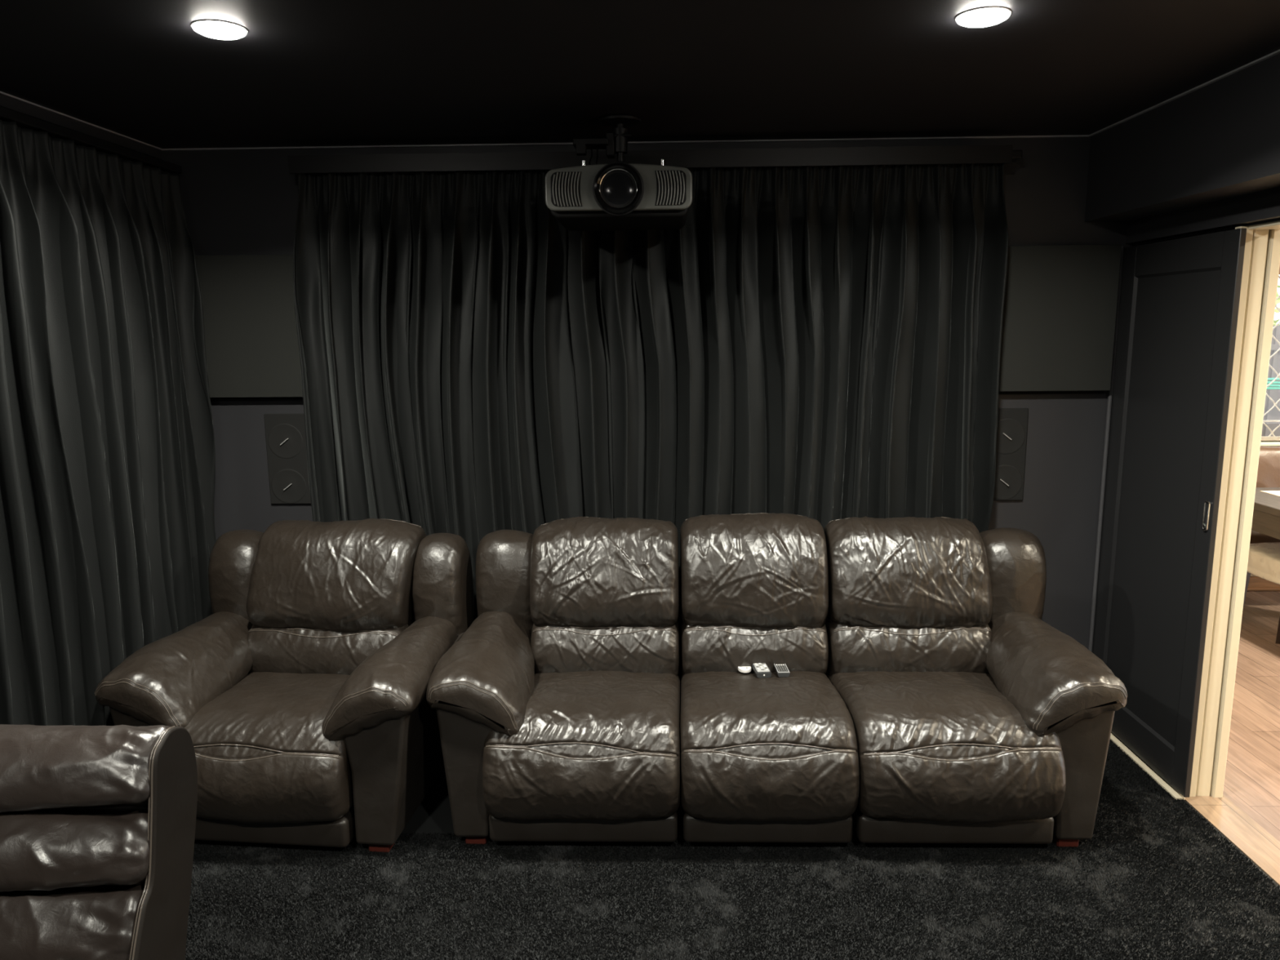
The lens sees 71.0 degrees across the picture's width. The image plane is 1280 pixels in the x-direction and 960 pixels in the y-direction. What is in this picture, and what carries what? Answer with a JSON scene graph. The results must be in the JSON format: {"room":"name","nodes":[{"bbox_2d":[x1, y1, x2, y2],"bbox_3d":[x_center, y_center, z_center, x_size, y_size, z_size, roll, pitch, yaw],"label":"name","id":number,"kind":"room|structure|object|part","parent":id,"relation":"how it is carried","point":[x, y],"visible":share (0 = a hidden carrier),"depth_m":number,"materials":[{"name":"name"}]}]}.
{"room":"home theater","nodes":[
{"label":"home theater","id":0,"kind":"room"},
{"bbox_2d":[0,94,163,171],"bbox_3d":[-2.071,0.391,0.711,0.120,2.430,6.370,0,10,1],"label":"wall","id":1,"kind":"structure","parent":0,"point":[5,101],"depth_m":3.11,"materials":[{"name":"grey paint"}]},
{"bbox_2d":[0,91,162,151],"bbox_3d":[-2.016,-0.804,0.506,0.012,0.006,6.370,0,10,1],"label":"trim","id":2,"kind":"structure","parent":1,"relation":"attached to","point":[1,92],"depth_m":3.10,"materials":[{"name":"grey"}]},
{"bbox_2d":[0,105,182,173],"bbox_3d":[-1.935,-0.907,1.643,0.117,0.030,3.950,0,10,1],"label":"track","id":3,"kind":"object","parent":1,"relation":"attached to","point":[6,114],"visible":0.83,"depth_m":2.98,"materials":[{"name":"black metal"}]},
{"bbox_2d":[0,120,216,725],"bbox_3d":[-1.884,0.243,1.823,0.196,2.285,3.943,0,10,1],"label":"curtain","id":4,"kind":"object","parent":3,"relation":"hanging from","point":[108,540],"visible":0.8,"depth_m":2.98,"materials":[{"name":"black fabric"}]},
{"bbox_2d":[0,0,1279,148],"bbox_3d":[-0.048,-0.867,0.447,4.190,0.100,6.610,0,10,1],"label":"ceiling","id":5,"kind":"structure","parent":0,"point":[304,73],"depth_m":2.53,"materials":[{"name":"black paint"}]},
{"bbox_2d":[190,19,248,39],"bbox_3d":[-1.028,-1.096,2.195,0.130,0.018,0.130,0,10,1],"label":"recessed light","id":6,"kind":"object","parent":5,"relation":"in","point":[213,28],"visible":1,"depth_m":2.17,"materials":[{"name":"grey plastic"}]},
{"bbox_2d":[573,115,665,166],"bbox_3d":[-0.073,-1.177,3.195,0.325,0.212,0.250,0,10,1],"label":"mount","id":7,"kind":"object","parent":5,"relation":"attached to","point":[615,142],"visible":0.65,"depth_m":3.18,"materials":[{"name":"black metal"}]},
{"bbox_2d":[544,159,692,231],"bbox_3d":[-0.066,-0.999,3.148,0.484,0.193,0.462,0,10,1],"label":"projector","id":8,"kind":"object","parent":7,"relation":"hanging from","point":[616,195],"visible":1,"depth_m":2.94,"materials":[{"name":"matte grey plastic"},{"name":"black plastic"},{"name":"glass"}]},
{"bbox_2d":[551,171,582,206],"bbox_3d":[-0.242,-0.955,2.949,0.102,0.110,0.004,0,10,1],"label":"vent","id":9,"kind":"object","parent":8,"relation":"attached to","point":[566,186],"depth_m":2.95,"materials":[{"name":"grey plastic"}]},
{"bbox_3d":[-0.070,-0.964,2.958,0.484,0.146,0.030,0,10,1],"label":"plate","id":10,"kind":"part","parent":8,"relation":"part of","materials":[{"name":"grey plastic"}]},
{"bbox_2d":[654,170,686,205],"bbox_3d":[0.100,-0.957,2.940,0.102,0.110,0.004,0,10,1],"label":"vent","id":11,"kind":"object","parent":8,"relation":"attached to","point":[670,186],"depth_m":2.94,"materials":[{"name":"grey plastic"}]},
{"bbox_3d":[-0.071,-1.275,3.194,0.150,0.018,0.150,0,10,1],"label":"ceiling plate","id":12,"kind":"part","parent":7,"relation":"part of","materials":[{"name":"black metal"}]},
{"bbox_2d":[954,6,1012,27],"bbox_3d":[0.825,-1.108,2.159,0.130,0.018,0.130,0,10,1],"label":"recessed light","id":13,"kind":"object","parent":5,"relation":"in","point":[985,16],"visible":1,"depth_m":2.13,"materials":[{"name":"grey plastic"}]},
{"bbox_2d":[160,137,1135,648],"bbox_3d":[0.026,-0.166,3.858,4.158,2.430,0.120,0,10,1],"label":"wall","id":14,"kind":"structure","parent":0,"point":[235,202],"depth_m":3.71,"materials":[{"name":"grey paint"}]},
{"bbox_2d":[195,254,302,400],"bbox_3d":[-1.587,-0.628,3.729,0.615,0.595,0.055,0,10,1],"label":"acoustic panel","id":15,"kind":"object","parent":14,"relation":"attached to","point":[252,353],"visible":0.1,"depth_m":3.70,"materials":[{"name":"fabric"}]},
{"bbox_2d":[263,413,311,504],"bbox_3d":[-1.464,-0.089,3.834,0.260,0.390,0.024,0,10,1],"label":"wall speaker","id":16,"kind":"object","parent":14,"relation":"attached to","point":[285,433],"visible":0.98,"depth_m":3.83,"materials":[{"name":"black plastic"}]},
{"bbox_2d":[160,134,1088,151],"bbox_3d":[-0.081,-1.349,3.591,3.730,0.006,0.012,0,10,1],"label":"trim","id":17,"kind":"structure","parent":14,"relation":"attached to","point":[1073,135],"depth_m":3.58,"materials":[{"name":"grey"}]},
{"bbox_2d":[287,144,1022,173],"bbox_3d":[0.052,-1.243,3.521,2.820,0.065,0.180,0,10,1],"label":"track","id":18,"kind":"object","parent":14,"relation":"attached to","point":[956,154],"visible":0.98,"depth_m":3.43,"materials":[{"name":"black metal"}]},
{"bbox_2d":[293,163,1008,619],"bbox_3d":[0.030,-0.092,3.674,2.789,2.285,0.185,0,10,1],"label":"curtain","id":19,"kind":"object","parent":18,"relation":"hanging from","point":[822,344],"visible":0.62,"depth_m":3.60,"materials":[{"name":"black fabric"}]},
{"bbox_2d":[993,408,1028,500],"bbox_3d":[1.490,-0.105,3.759,0.250,0.390,0.024,0,10,1],"label":"wall speaker","id":20,"kind":"object","parent":14,"relation":"attached to","point":[1012,423],"visible":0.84,"depth_m":3.75,"materials":[{"name":"black plastic"}]},
{"bbox_2d":[998,244,1121,394],"bbox_3d":[1.631,-0.646,3.648,0.573,0.595,0.055,0,10,1],"label":"acoustic panel","id":21,"kind":"object","parent":14,"relation":"attached to","point":[1060,308],"visible":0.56,"depth_m":3.62,"materials":[{"name":"fabric"}]},
{"bbox_2d":[1088,48,1279,137],"bbox_3d":[1.700,-0.824,0.411,0.012,0.006,6.370,0,10,1],"label":"trim","id":22,"kind":"structure","parent":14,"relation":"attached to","point":[1277,51],"depth_m":2.85,"materials":[{"name":"grey"}]},
{"bbox_2d":[185,742,1279,959],"bbox_3d":[-0.106,1.627,0.874,4.025,0.100,6.610,0,10,1],"label":"carpet","id":23,"kind":"structure","parent":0,"point":[433,814],"depth_m":2.69,"materials":[{"name":"grey carpet"}]},
{"bbox_2d":[0,724,197,959],"bbox_3d":[-1.255,1.006,1.460,0.765,0.950,0.885,0,10,1],"label":"armchair","id":24,"kind":"object","parent":23,"relation":"on","point":[98,823],"visible":1,"depth_m":1.66,"materials":[{"name":"leather"}]},
{"bbox_3d":[-0.907,0.834,1.690,0.014,0.684,0.350,0,10,1],"label":"panel","id":25,"kind":"part","parent":24,"relation":"part of","materials":[{"name":"leather"}]},
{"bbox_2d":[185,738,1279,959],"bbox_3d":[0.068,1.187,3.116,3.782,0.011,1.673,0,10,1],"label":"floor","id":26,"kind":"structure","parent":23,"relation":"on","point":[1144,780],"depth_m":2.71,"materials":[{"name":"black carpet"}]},
{"bbox_2d":[94,518,474,852],"bbox_3d":[-1.208,0.684,3.249,1.094,0.983,0.951,0,10,6],"label":"recliner armchair","id":27,"kind":"object","parent":26,"relation":"on","point":[300,700],"visible":0.98,"depth_m":3.04,"materials":[{"name":"brown leather"}]},
{"bbox_2d":[95,611,253,727],"bbox_3d":[-1.595,0.663,3.216,0.328,0.249,0.673,0,10,6],"label":"armrest","id":28,"kind":"object","parent":27,"relation":"on","point":[171,681],"depth_m":3.01,"materials":[{"name":"brown leather"}]},
{"bbox_3d":[-1.602,0.872,3.323,0.222,0.510,0.745,0,10,6],"label":"arm panel","id":29,"kind":"part","parent":27,"relation":"part of","materials":[{"name":"brown leather"}]},
{"bbox_2d":[184,671,353,823],"bbox_3d":[-1.208,0.891,3.177,0.610,0.356,0.738,0,10,6],"label":"seat cushion","id":30,"kind":"object","parent":27,"relation":"on","point":[268,747],"depth_m":2.86,"materials":[{"name":"brown leather"}]},
{"bbox_3d":[-1.230,1.138,2.987,0.574,0.100,0.118,0,10,6],"label":"panel","id":31,"kind":"part","parent":27,"relation":"part of","materials":[{"name":"brown leather"}]},
{"bbox_2d":[247,621,413,675],"bbox_3d":[-1.178,0.655,3.450,0.602,0.282,0.281,0,10,6],"label":"lumbar cushion","id":32,"kind":"object","parent":27,"relation":"on","point":[273,647],"depth_m":3.32,"materials":[{"name":"brown leather"}]},
{"bbox_2d":[246,518,426,631],"bbox_3d":[-1.157,0.373,3.454,0.645,0.440,0.367,0,10,6],"label":"cushion","id":33,"kind":"object","parent":27,"relation":"on","point":[303,575],"depth_m":3.33,"materials":[{"name":"brown leather"}]},
{"bbox_2d":[321,616,457,741],"bbox_3d":[-0.836,0.670,3.138,0.330,0.243,0.673,0,10,6],"label":"armrest","id":34,"kind":"object","parent":27,"relation":"on","point":[384,699],"depth_m":2.89,"materials":[{"name":"brown leather"}]},
{"bbox_3d":[-0.807,0.879,3.241,0.221,0.510,0.745,0,10,6],"label":"arm panel","id":35,"kind":"part","parent":27,"relation":"part of","materials":[{"name":"brown leather"}]},
{"bbox_2d":[426,512,1127,847],"bbox_3d":[0.430,0.668,3.225,2.243,0.990,0.955,0,10,1],"label":"sofa","id":36,"kind":"object","parent":23,"relation":"on","point":[927,695],"visible":1,"depth_m":2.98,"materials":[{"name":"brown leather"}]},
{"bbox_3d":[-0.543,0.869,3.284,0.220,0.510,0.745,0,10,1],"label":"arm panel","id":37,"kind":"part","parent":36,"relation":"part of","materials":[{"name":"brown leather"}]},
{"bbox_2d":[426,611,534,736],"bbox_3d":[-0.528,0.661,3.179,0.327,0.243,0.673,0,10,1],"label":"armrest","id":38,"kind":"object","parent":36,"relation":"on","point":[483,685],"depth_m":2.92,"materials":[{"name":"brown leather"}]},
{"bbox_2d":[482,670,679,820],"bbox_3d":[-0.176,0.880,3.169,0.644,0.356,0.742,0,10,1],"label":"seat cushion","id":39,"kind":"object","parent":36,"relation":"on","point":[580,744],"depth_m":2.85,"materials":[{"name":"brown leather"}]},
{"bbox_3d":[-0.185,1.129,2.979,0.617,0.100,0.118,0,10,1],"label":"panel","id":40,"kind":"part","parent":36,"relation":"part of","materials":[{"name":"brown leather"}]},
{"bbox_2d":[529,516,678,627],"bbox_3d":[-0.131,0.366,3.451,0.555,0.439,0.363,0,10,1],"label":"cushion","id":41,"kind":"object","parent":36,"relation":"on","point":[585,571],"depth_m":3.31,"materials":[{"name":"brown leather"}]},
{"bbox_2d":[530,622,679,675],"bbox_3d":[-0.130,0.645,3.442,0.555,0.285,0.287,0,10,1],"label":"lumbar cushion","id":42,"kind":"object","parent":36,"relation":"on","point":[557,648],"depth_m":3.32,"materials":[{"name":"brown leather"}]},
{"bbox_2d":[737,666,751,673],"bbox_3d":[0.384,0.691,3.304,0.048,0.016,0.074,-1,10,-4],"label":"remote","id":43,"kind":"object","parent":36,"relation":"on","point":[745,669],"visible":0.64,"depth_m":3.28,"materials":[{"name":"white plastic"}]},
{"bbox_2d":[680,512,828,628],"bbox_3d":[0.429,0.358,3.438,0.543,0.450,0.367,0,10,1],"label":"cushion","id":44,"kind":"object","parent":36,"relation":"on","point":[747,571],"depth_m":3.30,"materials":[{"name":"brown leather"}]},
{"bbox_2d":[680,620,828,675],"bbox_3d":[0.430,0.642,3.429,0.543,0.284,0.284,0,10,1],"label":"lumbar cushion","id":45,"kind":"object","parent":36,"relation":"on","point":[708,647],"depth_m":3.30,"materials":[{"name":"brown leather"}]},
{"bbox_2d":[751,662,771,678],"bbox_3d":[0.439,0.685,3.288,0.054,0.026,0.155,-1,10,-4],"label":"tv remote","id":46,"kind":"object","parent":36,"relation":"on","point":[761,670],"visible":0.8,"depth_m":3.23,"materials":[{"name":"grey plastic"}]},
{"bbox_3d":[0.439,0.676,3.289,0.046,0.002,0.142,-1,10,-4],"label":"plate","id":47,"kind":"part","parent":46,"relation":"part of","materials":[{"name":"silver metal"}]},
{"bbox_3d":[0.439,0.818,3.326,2.060,0.580,0.700,0,10,1],"label":"frame","id":48,"kind":"part","parent":36,"relation":"part of","materials":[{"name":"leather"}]},
{"bbox_3d":[0.417,1.126,2.964,0.549,0.100,0.118,0,10,1],"label":"panel","id":49,"kind":"part","parent":36,"relation":"part of","materials":[{"name":"brown leather"}]},
{"bbox_2d":[680,671,859,821],"bbox_3d":[0.420,0.880,3.156,0.565,0.353,0.739,0,10,1],"label":"seat cushion","id":50,"kind":"object","parent":36,"relation":"on","point":[774,748],"depth_m":2.84,"materials":[{"name":"brown leather"}]},
{"bbox_2d":[773,663,790,677],"bbox_3d":[0.513,0.685,3.282,0.044,0.019,0.142,-1,10,-1],"label":"remote","id":51,"kind":"object","parent":36,"relation":"on","point":[781,669],"visible":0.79,"depth_m":3.23,"materials":[{"name":"grey plastic"}]},
{"bbox_2d":[824,618,991,675],"bbox_3d":[1.010,0.639,3.415,0.596,0.285,0.283,0,10,1],"label":"lumbar cushion","id":52,"kind":"object","parent":36,"relation":"on","point":[855,646],"depth_m":3.29,"materials":[{"name":"brown leather"}]},
{"bbox_2d":[823,515,992,629],"bbox_3d":[1.010,0.362,3.425,0.598,0.437,0.366,0,10,1],"label":"cushion","id":53,"kind":"object","parent":36,"relation":"on","point":[907,572],"depth_m":3.29,"materials":[{"name":"brown leather"}]},
{"bbox_2d":[825,671,1066,823],"bbox_3d":[1.025,0.876,3.141,0.644,0.358,0.744,0,10,1],"label":"seat cushion","id":54,"kind":"object","parent":36,"relation":"on","point":[931,747],"depth_m":2.82,"materials":[{"name":"brown leather"}]},
{"bbox_3d":[1.023,1.123,2.948,0.625,0.100,0.118,0,10,1],"label":"panel","id":55,"kind":"part","parent":36,"relation":"part of","materials":[{"name":"brown leather"}]},
{"bbox_2d":[985,611,1127,736],"bbox_3d":[1.385,0.650,3.130,0.329,0.247,0.673,0,10,1],"label":"armrest","id":56,"kind":"object","parent":36,"relation":"on","point":[1051,684],"depth_m":2.89,"materials":[{"name":"brown leather"}]},
{"bbox_3d":[1.411,0.858,3.235,0.220,0.510,0.745,0,10,1],"label":"arm panel","id":57,"kind":"part","parent":36,"relation":"part of","materials":[{"name":"brown leather"}]},
{"bbox_2d":[1125,186,1279,245],"bbox_3d":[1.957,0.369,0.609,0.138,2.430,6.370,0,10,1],"label":"door track","id":58,"kind":"structure","parent":0,"point":[1263,206],"depth_m":3.07,"materials":[{"name":"black metal"}]},
{"bbox_2d":[1088,246,1124,652],"bbox_3d":[1.946,0.048,3.773,0.016,2.000,0.016,0,10,1],"label":"door frame","id":59,"kind":"structure","parent":58,"relation":"attached to","point":[1110,392],"depth_m":3.75,"materials":[{"name":"grey paint"}]},
{"bbox_2d":[1110,732,1185,799],"bbox_3d":[1.955,1.088,3.587,0.035,0.012,0.722,0,10,1],"label":"trim","id":60,"kind":"structure","parent":58,"relation":"attached to","point":[1173,792],"depth_m":3.44,"materials":[{"name":"beige paint"}]},
{"bbox_2d":[1092,227,1246,797],"bbox_3d":[1.950,0.102,3.408,0.030,1.972,0.740,0,10,1],"label":"door","id":61,"kind":"structure","parent":58,"relation":"in","point":[1180,298],"depth_m":3.33,"materials":[{"name":"black paint"}]},
{"bbox_3d":[1.950,0.094,3.399,0.010,1.724,0.555,0,10,1],"label":"moulding","id":62,"kind":"part","parent":61,"relation":"part of","materials":[{"name":"black paint"}]},
{"bbox_3d":[1.957,0.094,3.399,0.004,1.734,0.565,0,10,1],"label":"panel","id":63,"kind":"part","parent":61,"relation":"part of","materials":[{"name":"black paint"}]},
{"bbox_3d":[1.932,0.123,3.065,0.010,0.109,0.029,0,10,1],"label":"handle","id":64,"kind":"part","parent":61,"relation":"part of","materials":[{"name":"silver metal"}]},
{"bbox_2d":[1084,53,1279,221],"bbox_3d":[1.862,-0.665,0.434,0.308,0.330,6.370,0,10,1],"label":"soffit","id":65,"kind":"object","parent":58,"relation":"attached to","point":[1220,140],"depth_m":2.88,"materials":[{"name":"grey paint"}]},
{"bbox_2d":[1185,795,1279,885],"bbox_3d":[2.035,1.223,2.960,0.155,0.054,2.020,0,10,1],"label":"threshold","id":66,"kind":"object","parent":58,"relation":"attached to","point":[1248,836],"depth_m":3.03,"materials":[{"name":"beige wood"}]},
{"bbox_2d":[1189,226,1279,797],"bbox_3d":[2.029,0.152,3.094,0.138,2.020,0.040,0,10,1],"label":"trim","id":67,"kind":"structure","parent":58,"relation":"attached to","point":[1261,262],"depth_m":3.07,"materials":[{"name":"beige paint"}]},
{"bbox_2d":[1248,220,1279,229],"bbox_3d":[2.016,-0.734,2.250,0.115,0.068,1.398,0,10,1],"label":"trim","id":68,"kind":"structure","parent":58,"relation":"attached to","point":[1275,224],"depth_m":2.85,"materials":[{"name":"beige paint"}]},
{"bbox_2d":[1222,591,1279,841],"bbox_3d":[4.138,1.268,2.739,4.120,0.100,6.370,0,10,1],"label":"floor","id":69,"kind":"structure","parent":0,"point":[1252,770],"depth_m":3.89,"materials":[{"name":"brown wood"}]},
{"bbox_2d":[1242,542,1279,644],"bbox_3d":[3.685,0.377,4.886,0.639,0.945,0.410,0,10,1],"label":"dining chair","id":70,"kind":"object","parent":69,"relation":"on","point":[1264,558],"visible":0.74,"depth_m":4.88,"materials":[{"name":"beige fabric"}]},
{"bbox_3d":[3.436,0.631,5.113,0.061,0.372,0.042,-4,10,-21],"label":"leg","id":71,"kind":"part","parent":70,"relation":"part of","materials":[{"name":"black wood"}]},
{"bbox_3d":[3.663,0.452,4.899,0.592,0.158,0.400,0,10,1],"label":"seat","id":72,"kind":"part","parent":70,"relation":"part of","materials":[{"name":"beige fabric"}]},
{"bbox_3d":[3.428,0.690,4.768,0.061,0.372,0.042,4,11,24],"label":"leg","id":73,"kind":"part","parent":70,"relation":"part of","materials":[{"name":"black wood"}]},
{"bbox_2d":[1249,445,1279,543],"bbox_3d":[3.889,0.281,5.396,2.001,0.956,0.383,0,10,1],"label":"bench","id":74,"kind":"object","parent":69,"relation":"on","point":[1268,466],"visible":0.03,"depth_m":5.37,"materials":[{"name":"beige leather"}]},
{"bbox_3d":[3.890,0.379,5.391,2.000,0.205,0.336,0,10,1],"label":"seat","id":75,"kind":"part","parent":74,"relation":"part of","materials":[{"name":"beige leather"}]},
{"bbox_3d":[3.890,0.057,5.465,2.000,0.537,0.170,0,10,1],"label":"backrest","id":76,"kind":"part","parent":74,"relation":"part of","materials":[{"name":"beige leather"}]},
{"bbox_2d":[1251,487,1279,539],"bbox_3d":[3.556,0.534,4.530,0.615,0.755,1.420,0,10,1],"label":"dining table","id":77,"kind":"object","parent":69,"relation":"on","point":[1266,512],"visible":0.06,"depth_m":4.71,"materials":[{"name":"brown wood"}]},
{"bbox_2d":[1260,490,1279,496],"bbox_3d":[3.596,0.154,4.505,0.240,0.003,1.100,0,10,1],"label":"table runner","id":78,"kind":"object","parent":77,"relation":"on","point":[1277,493],"visible":1,"depth_m":4.99,"materials":[{"name":"beige fabric"}]},
{"bbox_3d":[4.201,-0.515,5.604,4.120,2.450,0.120,0,10,1],"label":"wall","id":79,"kind":"structure","parent":0,"visible":0},
{"bbox_2d":[1247,576,1279,591],"bbox_3d":[4.175,0.661,5.731,3.950,0.090,0.026,0,10,1],"label":"baseboard","id":80,"kind":"structure","parent":79,"relation":"attached to","point":[1255,583],"depth_m":5.73,"materials":[{"name":"brown wood"}]},
{"bbox_2d":[1260,266,1279,445],"bbox_3d":[3.837,-0.784,5.534,2.100,1.140,0.156,0,10,1],"label":"window","id":81,"kind":"structure","parent":79,"relation":"in","point":[1271,420],"depth_m":5.59,"materials":[{"name":"brown"}]},
{"bbox_3d":[3.842,-0.228,5.606,2.100,0.020,0.110,0,10,1],"label":"sill","id":82,"kind":"part","parent":81,"relation":"part of","materials":[{"name":"beige paint"}]}
]}

